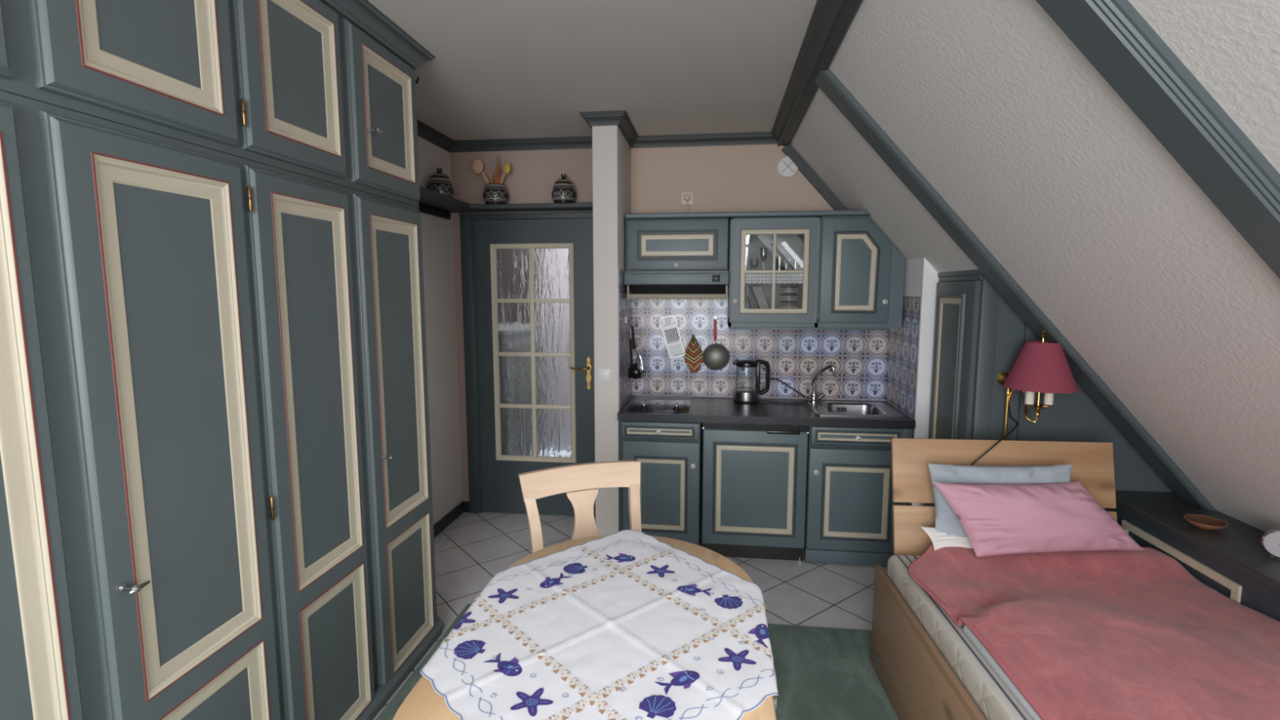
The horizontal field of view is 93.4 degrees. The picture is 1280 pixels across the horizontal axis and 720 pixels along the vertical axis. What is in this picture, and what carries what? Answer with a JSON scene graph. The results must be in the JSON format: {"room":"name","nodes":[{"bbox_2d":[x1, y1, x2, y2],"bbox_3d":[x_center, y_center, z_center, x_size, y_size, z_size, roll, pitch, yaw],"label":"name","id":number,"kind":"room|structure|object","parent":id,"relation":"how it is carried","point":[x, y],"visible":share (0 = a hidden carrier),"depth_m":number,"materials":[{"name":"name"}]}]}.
{"room":"studio apartment","nodes":[
{"label":"studio apartment","id":0,"kind":"room"},
{"bbox_2d":[417,136,462,524],"bbox_3d":[-1.620,0.103,1.408,0.100,2.533,5.650,1,7,7],"label":"wall","id":1,"kind":"structure","parent":0,"point":[437,233],"depth_m":3.84,"materials":[{"name":"white paint"}]},
{"bbox_2d":[433,501,464,537],"bbox_3d":[-1.318,1.100,3.484,0.016,0.075,1.450,1,7,7],"label":"baseboard","id":2,"kind":"structure","parent":1,"relation":"attached to","point":[458,510],"depth_m":3.94,"materials":[{"name":"black wood"}]},
{"bbox_2d":[418,186,592,219],"bbox_3d":[-0.808,-0.865,3.192,1.045,0.077,1.450,1,7,7],"label":"wall shelf","id":3,"kind":"object","parent":1,"relation":"attached to","point":[432,202],"visible":0.44,"depth_m":3.71,"materials":[{"name":"paint"}]},
{"bbox_2d":[426,168,453,197],"bbox_3d":[-1.188,-1.043,3.580,0.151,0.187,0.150,1,7,7],"label":"storage jar","id":4,"kind":"object","parent":3,"relation":"on","point":[439,182],"visible":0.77,"depth_m":3.53,"materials":[{"name":"ceramic"}]},
{"bbox_2d":[483,182,508,204],"bbox_3d":[-0.915,-1.044,3.825,0.157,0.133,0.156,1,7,7],"label":"jar","id":5,"kind":"object","parent":3,"relation":"on","point":[494,193],"visible":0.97,"depth_m":3.77,"materials":[{"name":"ceramic"}]},
{"bbox_2d":[471,158,489,183],"bbox_3d":[-0.981,-1.133,3.818,0.169,0.277,0.024,1,7,5],"label":"wooden spoon","id":6,"kind":"object","parent":5,"relation":"in","point":[477,165],"visible":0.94,"depth_m":3.81,"materials":[{"name":"brown wood"}]},
{"bbox_2d":[493,156,502,183],"bbox_3d":[-0.902,-1.142,3.823,0.064,0.285,0.015,1,7,7],"label":"wooden spatula","id":7,"kind":"object","parent":5,"relation":"in","point":[496,179],"visible":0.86,"depth_m":3.81,"materials":[{"name":"orange wood"}]},
{"bbox_2d":[499,162,510,183],"bbox_3d":[-0.873,-1.114,3.792,0.124,0.243,0.017,1,7,10],"label":"wooden spoon","id":8,"kind":"object","parent":5,"relation":"in","point":[506,167],"visible":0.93,"depth_m":3.77,"materials":[{"name":"yellow wood"}]},
{"bbox_2d":[551,173,575,203],"bbox_3d":[-0.477,-1.064,3.767,0.151,0.187,0.150,1,7,7],"label":"storage jar","id":9,"kind":"object","parent":3,"relation":"on","point":[563,191],"visible":0.97,"depth_m":3.71,"materials":[{"name":"ceramic"}]},
{"bbox_2d":[367,0,817,140],"bbox_3d":[-0.512,-1.145,1.175,2.321,0.100,5.550,1,7,7],"label":"ceiling","id":10,"kind":"structure","parent":0,"point":[500,68],"depth_m":2.53,"materials":[{"name":"paint"}]},
{"bbox_2d":[591,125,631,535],"bbox_3d":[-0.155,-0.141,3.696,0.146,2.493,0.560,1,7,7],"label":"wall partition","id":11,"kind":"structure","parent":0,"point":[611,153],"depth_m":3.42,"materials":[{"name":"white paint"}]},
{"bbox_2d":[597,368,611,382],"bbox_3d":[-0.204,0.087,3.438,0.080,0.080,0.013,1,7,7],"label":"light switch","id":12,"kind":"object","parent":11,"relation":"attached to","point":[604,375],"visible":1,"depth_m":3.43,"materials":[{"name":"white plastic"}]},
{"bbox_2d":[624,315,632,326],"bbox_3d":[-0.066,-0.235,3.654,0.039,0.060,0.090,1,7,7],"label":"hook","id":13,"kind":"object","parent":11,"relation":"attached to","point":[626,317],"visible":0.98,"depth_m":3.63,"materials":[{"name":"white plastic"}]},
{"bbox_2d":[627,325,637,377],"bbox_3d":[-0.043,-0.047,3.681,0.064,0.320,0.016,-2,7,-20],"label":"turner","id":14,"kind":"object","parent":13,"relation":"hanging from","point":[634,365],"visible":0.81,"depth_m":3.68,"materials":[{"name":"black plastic"}]},
{"bbox_2d":[628,324,641,379],"bbox_3d":[-0.031,-0.049,3.633,0.076,0.330,0.070,1,7,7],"label":"ladle","id":15,"kind":"object","parent":13,"relation":"hanging from","point":[635,373],"visible":1,"depth_m":3.65,"materials":[{"name":"black plastic"}]},
{"bbox_2d":[632,325,644,378],"bbox_3d":[-0.012,-0.047,3.725,0.064,0.332,0.084,3,7,24],"label":"whisk","id":16,"kind":"object","parent":13,"relation":"hanging from","point":[638,356],"visible":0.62,"depth_m":3.72,"materials":[{"name":"silver metal"}]},
{"bbox_2d":[373,511,887,719],"bbox_3d":[0.460,1.365,1.951,4.130,0.100,6.950,1,7,7],"label":"floor","id":17,"kind":"structure","parent":0,"point":[474,548],"depth_m":3.28,"materials":[{"name":"tile"}]},
{"bbox_2d":[0,90,444,719],"bbox_3d":[-1.339,0.486,0.972,0.567,1.871,3.373,1,7,7],"label":"wardrobe","id":18,"kind":"object","parent":17,"relation":"on","point":[216,498],"visible":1,"depth_m":1.43,"materials":[{"name":"green paint"}]},
{"bbox_2d":[0,0,435,207],"bbox_3d":[-1.334,-0.750,0.858,0.569,0.609,3.431,1,7,7],"label":"upper cabinet","id":19,"kind":"object","parent":18,"relation":"on","point":[322,90],"visible":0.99,"depth_m":1.54,"materials":[{"name":"green paint"}]},
{"bbox_2d":[375,603,898,719],"bbox_3d":[0.327,1.456,0.701,2.886,0.006,4.212,1,7,7],"label":"carpet","id":20,"kind":"object","parent":17,"relation":"on","point":[822,673],"visible":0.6,"depth_m":2.39,"materials":[{"name":"green carpet"}]},
{"bbox_2d":[518,460,641,552],"bbox_3d":[-0.133,0.854,2.098,0.468,0.871,0.517,-3,7,-22],"label":"dining chair","id":21,"kind":"object","parent":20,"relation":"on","point":[580,482],"visible":0.39,"depth_m":2.25,"materials":[{"name":"brown wood"}]},
{"bbox_2d":[392,534,776,719],"bbox_3d":[-0.075,1.000,1.423,0.720,0.734,1.200,1,7,7],"label":"dining table","id":22,"kind":"object","parent":20,"relation":"on","point":[423,702],"visible":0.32,"depth_m":1.19,"materials":[{"name":"brown wood"}]},
{"bbox_2d":[420,528,778,719],"bbox_3d":[-0.070,0.729,1.447,0.828,0.220,0.828,-6,9,-40],"label":"tablecloth","id":23,"kind":"object","parent":22,"relation":"on","point":[624,624],"visible":1,"depth_m":1.35,"materials":[{"name":"white fabric"}]},
{"bbox_2d":[870,438,1116,719],"bbox_3d":[1.339,0.901,1.464,0.956,0.910,2.164,1,7,5],"label":"bed","id":24,"kind":"object","parent":20,"relation":"on","point":[918,682],"visible":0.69,"depth_m":2.42,"materials":[{"name":"brown wood"}]},
{"bbox_2d":[887,555,1033,719],"bbox_3d":[1.336,0.968,1.399,0.890,0.184,1.960,1,7,5],"label":"mattress","id":25,"kind":"object","parent":24,"relation":"on","point":[994,700],"visible":0.24,"depth_m":1.78,"materials":[{"name":"white fabric"}]},
{"bbox_2d":[963,624,1041,719],"bbox_3d":[1.335,0.887,1.137,0.840,0.036,1.320,1,7,5],"label":"duvet","id":26,"kind":"object","parent":25,"relation":"on","point":[967,632],"visible":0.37,"depth_m":1.60,"materials":[{"name":"fabric"}]},
{"bbox_2d":[907,542,1279,719],"bbox_3d":[1.367,0.815,1.387,0.999,0.102,1.992,1,7,7],"label":"blanket","id":27,"kind":"object","parent":26,"relation":"on","point":[1082,635],"visible":0.91,"depth_m":1.68,"materials":[{"name":"pink fabric"}]},
{"bbox_2d":[920,526,973,550],"bbox_3d":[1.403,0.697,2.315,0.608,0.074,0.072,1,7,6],"label":"pillow","id":28,"kind":"object","parent":27,"relation":"on","point":[940,540],"visible":0.21,"depth_m":2.32,"materials":[{"name":"white fabric"}]},
{"bbox_2d":[928,463,1071,537],"bbox_3d":[1.398,0.556,2.338,0.534,0.304,0.119,0,7,4],"label":"pillow","id":29,"kind":"object","parent":27,"relation":"on","point":[947,522],"visible":0.3,"depth_m":2.33,"materials":[{"name":"grey fabric"}]},
{"bbox_2d":[933,481,1145,556],"bbox_3d":[1.502,0.594,2.239,0.788,0.257,0.137,0,7,-3],"label":"pillow","id":30,"kind":"object","parent":27,"relation":"on","point":[1016,518],"visible":1,"depth_m":2.20,"materials":[{"name":"pink fabric"}]},
{"bbox_2d":[618,420,702,545],"bbox_3d":[0.140,0.715,3.706,0.466,0.790,0.582,1,7,7],"label":"base cabinet","id":31,"kind":"object","parent":17,"relation":"on","point":[669,454],"visible":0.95,"depth_m":3.44,"materials":[{"name":"green paint"}]},
{"bbox_2d":[617,395,915,428],"bbox_3d":[0.708,0.300,3.604,1.610,0.042,0.582,1,7,7],"label":"countertop","id":32,"kind":"structure","parent":31,"relation":"on","point":[702,409],"depth_m":3.38,"materials":[{"name":"stone"}]},
{"bbox_2d":[626,395,692,412],"bbox_3d":[0.130,0.252,3.690,0.355,0.034,0.480,1,7,7],"label":"cooktop","id":33,"kind":"object","parent":32,"relation":"in","point":[641,403],"visible":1,"depth_m":3.64,"materials":[{"name":"silver glass"}]},
{"bbox_2d":[732,359,770,403],"bbox_3d":[0.682,0.127,3.752,0.210,0.267,0.166,5,8,37],"label":"kettle","id":34,"kind":"object","parent":32,"relation":"on","point":[740,395],"visible":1,"depth_m":3.73,"materials":[{"name":"black plastic"}]},
{"bbox_2d":[760,377,808,404],"bbox_3d":[0.900,0.193,3.752,0.278,0.133,0.152,3,7,24],"label":"cable","id":35,"kind":"object","parent":32,"relation":"on","point":[770,378],"visible":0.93,"depth_m":3.74,"materials":[{"name":"black plastic"}]},
{"bbox_2d":[804,364,835,402],"bbox_3d":[1.101,0.142,3.705,0.174,0.237,0.124,1,7,7],"label":"tap","id":36,"kind":"object","parent":32,"relation":"on","point":[813,397],"visible":1,"depth_m":3.71,"materials":[{"name":"silver metal"}]},
{"bbox_2d":[805,400,904,417],"bbox_3d":[1.242,0.350,3.546,0.470,0.141,0.450,1,7,7],"label":"sink","id":37,"kind":"object","parent":32,"relation":"in","point":[834,408],"visible":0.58,"depth_m":3.66,"materials":[{"name":"metal"}]},
{"bbox_2d":[701,422,809,563],"bbox_3d":[0.672,0.718,3.651,0.586,0.797,0.558,1,7,7],"label":"base cabinet","id":38,"kind":"object","parent":17,"relation":"on","point":[754,476],"visible":0.91,"depth_m":3.38,"materials":[{"name":"green paint"}]},
{"bbox_2d":[804,425,912,566],"bbox_3d":[1.233,0.731,3.570,0.546,0.790,0.582,1,7,7],"label":"base cabinet","id":39,"kind":"object","parent":17,"relation":"on","point":[849,503],"visible":0.83,"depth_m":3.32,"materials":[{"name":"green paint"}]},
{"bbox_2d":[924,269,1173,506],"bbox_3d":[2.214,0.390,2.879,1.461,1.626,0.518,1,7,7],"label":"wall paneling","id":40,"kind":"structure","parent":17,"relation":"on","point":[979,336],"depth_m":2.67,"materials":[{"name":"green paint"}]},
{"bbox_2d":[970,330,1078,465],"bbox_3d":[1.572,0.159,2.443,0.305,0.585,0.464,6,9,42],"label":"wall lamp","id":41,"kind":"object","parent":40,"relation":"attached to","point":[1039,366],"visible":0.97,"depth_m":2.43,"materials":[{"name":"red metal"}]},
{"bbox_2d":[1023,330,1053,408],"bbox_3d":[1.654,0.031,2.489,0.114,0.343,0.084,1,7,7],"label":"wall lamp","id":42,"kind":"object","parent":41,"relation":"on","point":[1031,348],"depth_m":2.48,"materials":[{"name":"fabric"}]},
{"bbox_2d":[1102,490,1279,621],"bbox_3d":[1.924,1.149,0.537,0.333,0.655,4.355,1,7,7],"label":"sideboard","id":43,"kind":"object","parent":17,"relation":"on","point":[1232,560],"visible":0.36,"depth_m":2.16,"materials":[{"name":"paint"}]},
{"bbox_2d":[1183,514,1228,530],"bbox_3d":[2.094,0.608,2.234,0.122,0.030,0.122,1,7,7],"label":"dish","id":44,"kind":"object","parent":43,"relation":"on","point":[1202,522],"visible":1,"depth_m":2.25,"materials":[{"name":"wood"}]},
{"bbox_2d":[1260,528,1279,560],"bbox_3d":[2.095,0.602,1.968,0.047,0.102,0.098,-5,8,-38],"label":"alarm clock","id":45,"kind":"object","parent":43,"relation":"on","point":[1270,540],"visible":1,"depth_m":1.98,"materials":[{"name":"silver metal"}]},
{"bbox_2d":[449,144,888,520],"bbox_3d":[0.914,-0.165,3.858,4.318,2.503,0.130,1,7,7],"label":"wall","id":46,"kind":"structure","parent":0,"point":[723,178],"depth_m":3.84,"materials":[{"name":"paint"}]},
{"bbox_2d":[463,501,470,512],"bbox_3d":[-1.185,1.020,4.185,0.072,0.075,0.016,1,7,7],"label":"baseboard","id":47,"kind":"structure","parent":46,"relation":"attached to","point":[466,504],"depth_m":4.18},
{"bbox_2d":[459,211,595,516],"bbox_3d":[-0.695,0.053,4.035,0.965,2.030,0.151,1,7,8],"label":"door","id":48,"kind":"structure","parent":46,"relation":"in","point":[527,277],"depth_m":4.01,"materials":[{"name":"paint"}]},
{"bbox_2d":[417,110,777,152],"bbox_3d":[-0.255,-1.287,3.110,2.150,0.062,1.440,1,7,7],"label":"trim","id":49,"kind":"structure","parent":46,"relation":"attached to","point":[620,118],"depth_m":3.74,"materials":[{"name":"paint"}]},
{"bbox_2d":[659,315,685,363],"bbox_3d":[0.216,-0.132,3.896,0.180,0.314,0.006,1,7,7],"label":"grater","id":50,"kind":"object","parent":46,"relation":"attached to","point":[671,333],"visible":1,"depth_m":3.90,"materials":[{"name":"grey metal"}]},
{"bbox_2d":[626,217,728,271],"bbox_3d":[0.230,-0.690,3.668,0.601,0.300,0.345,1,7,7],"label":"upper cabinet","id":51,"kind":"object","parent":46,"relation":"attached to","point":[667,245],"visible":1,"depth_m":3.53,"materials":[{"name":"green paint"}]},
{"bbox_2d":[623,271,728,299],"bbox_3d":[0.229,-0.453,3.672,0.609,0.162,0.384,1,7,7],"label":"hood","id":52,"kind":"object","parent":51,"relation":"attached to","point":[684,285],"visible":1,"depth_m":3.51,"materials":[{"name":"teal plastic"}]},
{"bbox_2d":[625,209,870,223],"bbox_3d":[0.618,-0.849,3.602,1.378,0.028,0.347,1,7,7],"label":"crown molding","id":53,"kind":"structure","parent":51,"relation":"on","point":[843,212],"depth_m":3.44,"materials":[{"name":"green paint"}]},
{"bbox_2d":[680,191,693,204],"bbox_3d":[0.297,-1.018,3.796,0.082,0.082,0.012,1,7,7],"label":"wall socket","id":54,"kind":"object","parent":46,"relation":"attached to","point":[691,202],"visible":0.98,"depth_m":3.79,"materials":[{"name":"white plastic"}]},
{"bbox_2d":[684,195,689,213],"bbox_3d":[0.294,-0.961,3.781,0.036,0.146,0.036,1,7,7],"label":"plug","id":55,"kind":"object","parent":54,"relation":"attached to","point":[686,197],"visible":0.77,"depth_m":3.77,"materials":[{"name":"white plastic"}]},
{"bbox_2d":[684,333,702,373],"bbox_3d":[0.348,-0.042,3.890,0.126,0.252,0.007,1,7,7],"label":"pot holder","id":56,"kind":"object","parent":46,"relation":"attached to","point":[693,358],"visible":1,"depth_m":3.89,"materials":[{"name":"multicoloured fabric"}]},
{"bbox_2d":[702,315,729,370],"bbox_3d":[0.485,-0.106,3.841,0.174,0.353,0.057,1,7,7],"label":"sieve","id":57,"kind":"object","parent":46,"relation":"hanging from","point":[716,357],"visible":1,"depth_m":3.84,"materials":[{"name":"metal"}]},
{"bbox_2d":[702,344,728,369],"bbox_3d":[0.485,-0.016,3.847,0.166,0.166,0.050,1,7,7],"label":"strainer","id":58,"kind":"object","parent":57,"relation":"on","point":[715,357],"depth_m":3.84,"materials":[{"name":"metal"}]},
{"bbox_2d":[727,217,821,327],"bbox_3d":[0.791,-0.518,3.616,0.511,0.629,0.344,1,7,7],"label":"upper cabinet","id":59,"kind":"object","parent":46,"relation":"attached to","point":[796,239],"visible":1,"depth_m":3.50,"materials":[{"name":"green paint"}]},
{"bbox_2d":[744,286,755,308],"bbox_3d":[0.671,-0.352,3.664,0.088,0.185,0.170,1,7,7],"label":"leaning board","id":60,"kind":"object","parent":59,"relation":"in","point":[746,291],"visible":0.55,"depth_m":3.58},
{"bbox_2d":[749,258,758,268],"bbox_3d":[0.685,-0.562,3.623,0.052,0.090,0.052,1,7,7],"label":"drinking glass","id":61,"kind":"object","parent":59,"relation":"on","point":[753,266],"visible":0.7,"depth_m":3.61,"materials":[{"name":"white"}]},
{"bbox_2d":[750,286,769,308],"bbox_3d":[0.736,-0.351,3.656,0.133,0.185,0.170,1,7,7],"label":"leaning board","id":62,"kind":"object","parent":59,"relation":"in","point":[757,292],"visible":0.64,"depth_m":3.57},
{"bbox_2d":[760,247,767,268],"bbox_3d":[0.735,-0.591,3.593,0.044,0.155,0.044,1,7,7],"label":"drinking glass","id":63,"kind":"object","parent":59,"relation":"on","point":[766,256],"visible":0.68,"depth_m":3.58,"materials":[{"name":"white"}]},
{"bbox_2d":[745,273,803,284],"bbox_3d":[0.780,-0.476,3.533,0.475,0.060,0.002,1,7,7],"label":"edging","id":64,"kind":"object","parent":59,"relation":"attached to","point":[759,278],"visible":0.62,"depth_m":3.53,"materials":[{"name":"white fabric"}]},
{"bbox_2d":[775,256,784,270],"bbox_3d":[0.829,-0.563,3.584,0.052,0.100,0.052,1,7,7],"label":"drinking glass","id":65,"kind":"object","parent":59,"relation":"on","point":[783,257],"visible":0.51,"depth_m":3.57,"materials":[{"name":"white"}]},
{"bbox_2d":[779,286,798,308],"bbox_3d":[0.885,-0.343,3.591,0.107,0.185,0.106,1,7,7],"label":"stacked bowls","id":66,"kind":"object","parent":59,"relation":"in","point":[787,301],"visible":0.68,"depth_m":3.55,"materials":[{"name":"ceramic"}]},
{"bbox_2d":[791,260,799,270],"bbox_3d":[0.921,-0.549,3.574,0.054,0.075,0.054,1,7,7],"label":"drinking glass","id":67,"kind":"object","parent":59,"relation":"on","point":[798,260],"visible":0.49,"depth_m":3.56,"materials":[{"name":"white"}]},
{"bbox_2d":[728,327,888,330],"bbox_3d":[0.969,-0.181,3.501,0.897,0.014,0.016,1,7,7],"label":"cabinet light rail","id":68,"kind":"object","parent":59,"relation":"attached to","point":[730,328],"visible":1,"depth_m":3.49,"materials":[{"name":"green paint"}]},
{"bbox_2d":[776,155,798,177],"bbox_3d":[0.905,-1.183,3.692,0.132,0.132,0.028,1,7,7],"label":"air vent","id":69,"kind":"object","parent":46,"relation":"in","point":[786,168],"visible":1,"depth_m":3.68,"materials":[{"name":"white plastic"}]},
{"bbox_2d":[782,144,848,210],"bbox_3d":[1.095,-1.066,3.678,0.462,0.508,0.035,1,7,7],"label":"trim","id":70,"kind":"structure","parent":46,"relation":"attached to","point":[805,169],"depth_m":3.66,"materials":[{"name":"paint"}]},
{"bbox_2d":[817,216,905,328],"bbox_3d":[1.276,-0.511,3.556,0.464,0.629,0.344,1,7,7],"label":"upper cabinet","id":71,"kind":"object","parent":46,"relation":"attached to","point":[861,276],"visible":0.99,"depth_m":3.42,"materials":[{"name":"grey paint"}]},
{"bbox_2d":[885,257,938,505],"bbox_3d":[1.547,0.275,3.504,0.086,1.710,0.570,1,7,7],"label":"wall","id":72,"kind":"structure","parent":0,"point":[910,347],"depth_m":3.24,"materials":[{"name":"white paint"}]},
{"bbox_2d":[790,0,1279,532],"bbox_3d":[1.725,0.150,1.043,2.464,2.723,5.550,1,7,7],"label":"wall","id":73,"kind":"structure","parent":0,"point":[992,102],"depth_m":1.74,"materials":[{"name":"paint"}]},
{"bbox_2d":[771,0,862,146],"bbox_3d":[0.537,-1.034,1.005,0.152,0.082,5.450,1,7,7],"label":"trim","id":74,"kind":"structure","parent":73,"relation":"attached to","point":[830,21],"depth_m":2.35,"materials":[{"name":"paint"}]},
{"bbox_2d":[814,68,1216,510],"bbox_3d":[1.525,-0.289,2.486,1.601,1.788,0.145,1,7,7],"label":"ceiling beam","id":75,"kind":"structure","parent":73,"relation":"attached to","point":[829,84],"depth_m":2.44,"materials":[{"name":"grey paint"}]},
{"bbox_2d":[1035,0,1279,279],"bbox_3d":[1.358,-0.137,1.181,1.605,1.792,0.127,1,7,7],"label":"ceiling beam","id":76,"kind":"structure","parent":73,"relation":"attached to","point":[1114,37],"depth_m":1.16,"materials":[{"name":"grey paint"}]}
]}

